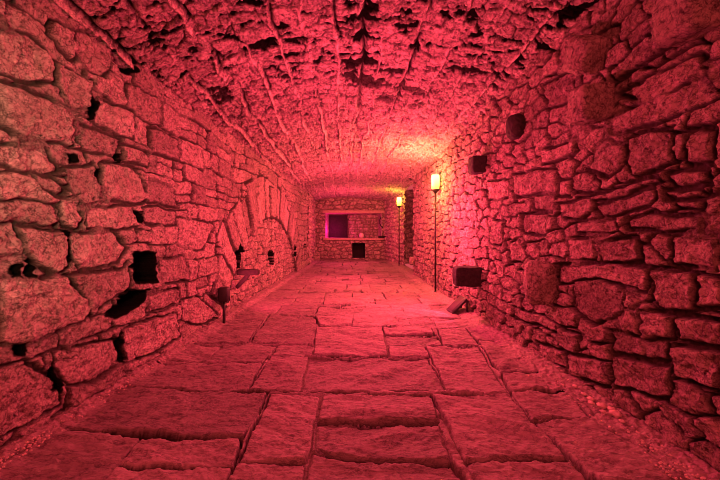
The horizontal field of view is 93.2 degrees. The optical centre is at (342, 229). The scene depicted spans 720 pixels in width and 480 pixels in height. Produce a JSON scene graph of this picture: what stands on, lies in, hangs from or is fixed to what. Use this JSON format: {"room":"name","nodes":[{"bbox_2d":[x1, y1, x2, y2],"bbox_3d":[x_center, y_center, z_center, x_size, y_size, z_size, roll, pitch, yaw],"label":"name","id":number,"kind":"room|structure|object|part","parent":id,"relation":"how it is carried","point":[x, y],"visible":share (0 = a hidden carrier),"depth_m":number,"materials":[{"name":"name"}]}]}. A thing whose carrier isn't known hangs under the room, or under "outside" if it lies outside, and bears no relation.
{"room":"stone cellar","nodes":[
{"label":"stone cellar","id":0,"kind":"room"},
{"bbox_2d":[0,0,308,453],"bbox_3d":[-1.626,-0.129,4.527,0.998,2.778,14.054,0,0,0],"label":"wall","id":1,"kind":"structure","parent":0,"point":[125,212],"depth_m":2.48,"materials":[{"name":"stone"}]},
{"bbox_2d":[235,269,259,288],"bbox_3d":[-1.457,0.748,5.199,0.359,0.296,0.120,0,0,0],"label":"wall bracket","id":2,"kind":"object","parent":1,"relation":"attached to","point":[247,272],"visible":1,"depth_m":5.15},
{"bbox_3d":[-1.450,0.646,5.200,0.345,0.091,0.118,0,0,0],"label":"arm","id":3,"kind":"part","parent":2,"relation":"part of"},
{"bbox_2d":[307,192,315,264],"bbox_3d":[-1.138,-0.075,12.550,0.111,2.650,2.700,0,0,0],"label":"wall","id":4,"kind":"structure","parent":0,"point":[311,202],"depth_m":12.24,"materials":[{"name":"stone"}]},
{"bbox_2d":[48,0,599,200],"bbox_3d":[-0.093,-1.546,5.737,4.189,0.935,16.474,0,0,0],"label":"ceiling","id":5,"kind":"structure","parent":0,"point":[352,99],"depth_m":3.34,"materials":[{"name":"grey stone"}]},
{"bbox_2d":[315,197,385,259],"bbox_3d":[0.300,-0.125,14.209,3.400,2.750,0.906,0,0,0],"label":"wall","id":6,"kind":"structure","parent":0,"point":[325,249],"depth_m":13.81,"materials":[{"name":"stone"}]},
{"bbox_2d":[329,215,347,237],"bbox_3d":[-0.200,-0.140,14.580,0.800,0.980,0.060,0,0,0],"label":"window","id":7,"kind":"structure","parent":6,"relation":"attached to","point":[338,224],"depth_m":14.55,"materials":[{"name":"purple glass"}]},
{"bbox_2d":[322,210,384,213],"bbox_3d":[0.432,-0.735,13.850,2.560,0.146,0.356,0,0,0],"label":"trim","id":8,"kind":"structure","parent":6,"relation":"attached to","point":[323,211],"depth_m":13.68,"materials":[{"name":"wood"}]},
{"bbox_2d":[323,238,383,240],"bbox_3d":[0.429,0.368,13.840,2.504,0.120,0.272,0,0,0],"label":"trim","id":9,"kind":"structure","parent":6,"relation":"attached to","point":[359,239],"depth_m":13.71,"materials":[{"name":"wood"}]},
{"bbox_2d":[352,243,364,257],"bbox_3d":[0.629,0.833,14.201,0.552,0.612,0.823,0,0,0],"label":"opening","id":10,"kind":"structure","parent":0,"point":[358,249],"depth_m":14.60,"materials":[{"name":"black"}]},
{"bbox_2d":[0,259,719,479],"bbox_3d":[0.050,1.207,5.727,4.000,0.127,16.453,0,0,0],"label":"floor","id":11,"kind":"structure","parent":0,"point":[344,369],"depth_m":2.25,"materials":[{"name":"stone"}]},
{"bbox_2d":[0,286,276,468],"bbox_3d":[-1.498,1.170,4.822,0.113,0.017,6.467,0,0,4],"label":"gravel","id":12,"kind":"object","parent":11,"relation":"on","point":[48,436],"visible":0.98,"depth_m":1.96,"materials":[{"name":"gravel"}]},
{"bbox_2d":[218,286,229,322],"bbox_3d":[-1.525,0.965,4.364,0.161,0.470,0.117,0,0,0],"label":"spotlight","id":13,"kind":"object","parent":11,"relation":"on","point":[224,291],"visible":1,"depth_m":4.31,"materials":[{"name":"red"}]},
{"bbox_2d":[397,197,400,265],"bbox_3d":[1.840,0.065,11.150,0.156,2.270,0.156,0,0,28],"label":"lamp","id":14,"kind":"object","parent":11,"relation":"on","point":[398,198],"visible":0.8,"depth_m":11.14,"materials":[{"name":"metal"}]},
{"bbox_3d":[1.840,-0.932,11.150,0.152,0.275,0.152,0,0,0],"label":"lamp shade","id":15,"kind":"part","parent":14,"relation":"part of","materials":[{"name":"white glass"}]},
{"bbox_2d":[431,174,439,292],"bbox_3d":[1.745,0.080,6.420,0.156,2.240,0.156,0,0,28],"label":"lamp","id":16,"kind":"object","parent":11,"relation":"on","point":[435,179],"visible":0.89,"depth_m":6.40,"materials":[{"name":"metal"}]},
{"bbox_3d":[1.745,-0.902,6.420,0.152,0.275,0.152,0,0,0],"label":"lamp shade","id":17,"kind":"part","parent":16,"relation":"part of","materials":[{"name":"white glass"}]},
{"bbox_2d":[446,295,467,313],"bbox_3d":[1.660,1.090,4.960,0.232,0.232,0.262,0,0,0],"label":"floodlight","id":18,"kind":"object","parent":11,"relation":"on","point":[460,301],"visible":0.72,"depth_m":4.88,"materials":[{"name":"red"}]},
{"bbox_2d":[414,279,712,479],"bbox_3d":[1.680,1.169,4.848,0.213,0.017,6.512,0,0,0],"label":"gravel","id":19,"kind":"object","parent":11,"relation":"on","point":[628,431],"visible":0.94,"depth_m":1.81,"materials":[{"name":"grey gravel"}]},
{"bbox_2d":[596,402,606,408],"bbox_3d":[1.703,1.158,2.238,0.062,0.040,0.058,0,0,31],"label":"rubble stone","id":20,"kind":"object","parent":11,"relation":"on","point":[600,405],"visible":1,"depth_m":2.23,"materials":[{"name":"stone"}]},
{"bbox_2d":[608,410,621,417],"bbox_3d":[1.715,1.155,2.138,0.070,0.044,0.067,0,0,-26],"label":"rubble stone","id":21,"kind":"object","parent":11,"relation":"on","point":[615,413],"visible":1,"depth_m":2.12,"materials":[{"name":"stone"}]},
{"bbox_2d":[349,214,377,237],"bbox_3d":[0.880,-0.170,14.355,1.240,1.060,0.064,0,0,0],"label":"wall pier","id":22,"kind":"object","parent":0,"point":[367,224],"visible":0.92,"depth_m":14.36,"materials":[{"name":"stone"}]},
{"bbox_2d":[384,192,405,265],"bbox_3d":[1.839,-0.075,12.451,0.112,2.650,2.916,0,0,-6],"label":"wall","id":23,"kind":"structure","parent":0,"point":[391,216],"depth_m":12.23,"materials":[{"name":"stone"}]},
{"bbox_2d":[404,189,413,263],"bbox_3d":[2.280,-0.125,12.608,0.840,2.750,0.107,0,0,0],"label":"wall","id":24,"kind":"structure","parent":0,"point":[409,233],"depth_m":12.61,"materials":[{"name":"stone"}]},
{"bbox_2d":[412,0,719,470],"bbox_3d":[2.275,-0.268,3.324,1.091,3.057,11.648,0,0,0],"label":"wall","id":25,"kind":"structure","parent":0,"point":[624,207],"depth_m":2.29,"materials":[{"name":"stone"}]},
{"bbox_2d":[409,257,414,264],"bbox_3d":[1.810,0.815,8.921,0.148,0.230,0.265,0,0,0],"label":"boulder","id":26,"kind":"object","parent":25,"relation":"attached to","point":[411,259],"visible":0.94,"depth_m":8.82,"materials":[{"name":"stone"}]},
{"bbox_2d":[452,266,482,286],"bbox_3d":[1.665,0.621,4.559,0.361,0.271,0.216,0,0,0],"label":"stub","id":27,"kind":"object","parent":25,"relation":"attached to","point":[463,276],"visible":0.96,"depth_m":4.46,"materials":[{"name":"stone"}]},
{"bbox_2d":[468,155,486,174],"bbox_3d":[1.746,-0.837,4.402,0.205,0.236,0.208,0,0,0],"label":"stub","id":28,"kind":"object","parent":25,"relation":"attached to","point":[477,164],"visible":0.94,"depth_m":4.31,"materials":[{"name":"stone"}]},
{"bbox_2d":[506,113,525,139],"bbox_3d":[1.763,-1.057,3.470,0.167,0.253,0.230,0,0,0],"label":"stub","id":29,"kind":"object","parent":25,"relation":"attached to","point":[516,123],"visible":0.97,"depth_m":3.39,"materials":[{"name":"stone"}]},
{"bbox_2d":[523,260,557,305],"bbox_3d":[1.719,0.460,2.966,0.254,0.394,0.195,0,0,20],"label":"stone corbel","id":30,"kind":"object","parent":25,"relation":"attached to","point":[540,282],"visible":1,"depth_m":2.90,"materials":[{"name":"stone"}]},
{"bbox_2d":[562,34,610,75],"bbox_3d":[1.740,-1.252,2.441,0.220,0.308,0.311,0,0,-1],"label":"stone corbel","id":31,"kind":"object","parent":25,"relation":"attached to","point":[585,54],"visible":0.98,"depth_m":2.37,"materials":[{"name":"stone"}]},
{"bbox_2d":[566,82,614,125],"bbox_3d":[1.723,-0.873,2.360,0.258,0.263,0.214,0,0,0],"label":"stone corbel","id":32,"kind":"object","parent":25,"relation":"attached to","point":[588,104],"visible":0.99,"depth_m":2.27,"materials":[{"name":"stone"}]},
{"bbox_2d":[651,0,719,47],"bbox_3d":[1.742,-1.095,1.720,0.202,0.259,0.248,0,0,0],"label":"stone corbel","id":33,"kind":"object","parent":25,"relation":"attached to","point":[675,23],"visible":0.99,"depth_m":1.68,"materials":[{"name":"stone"}]}
]}

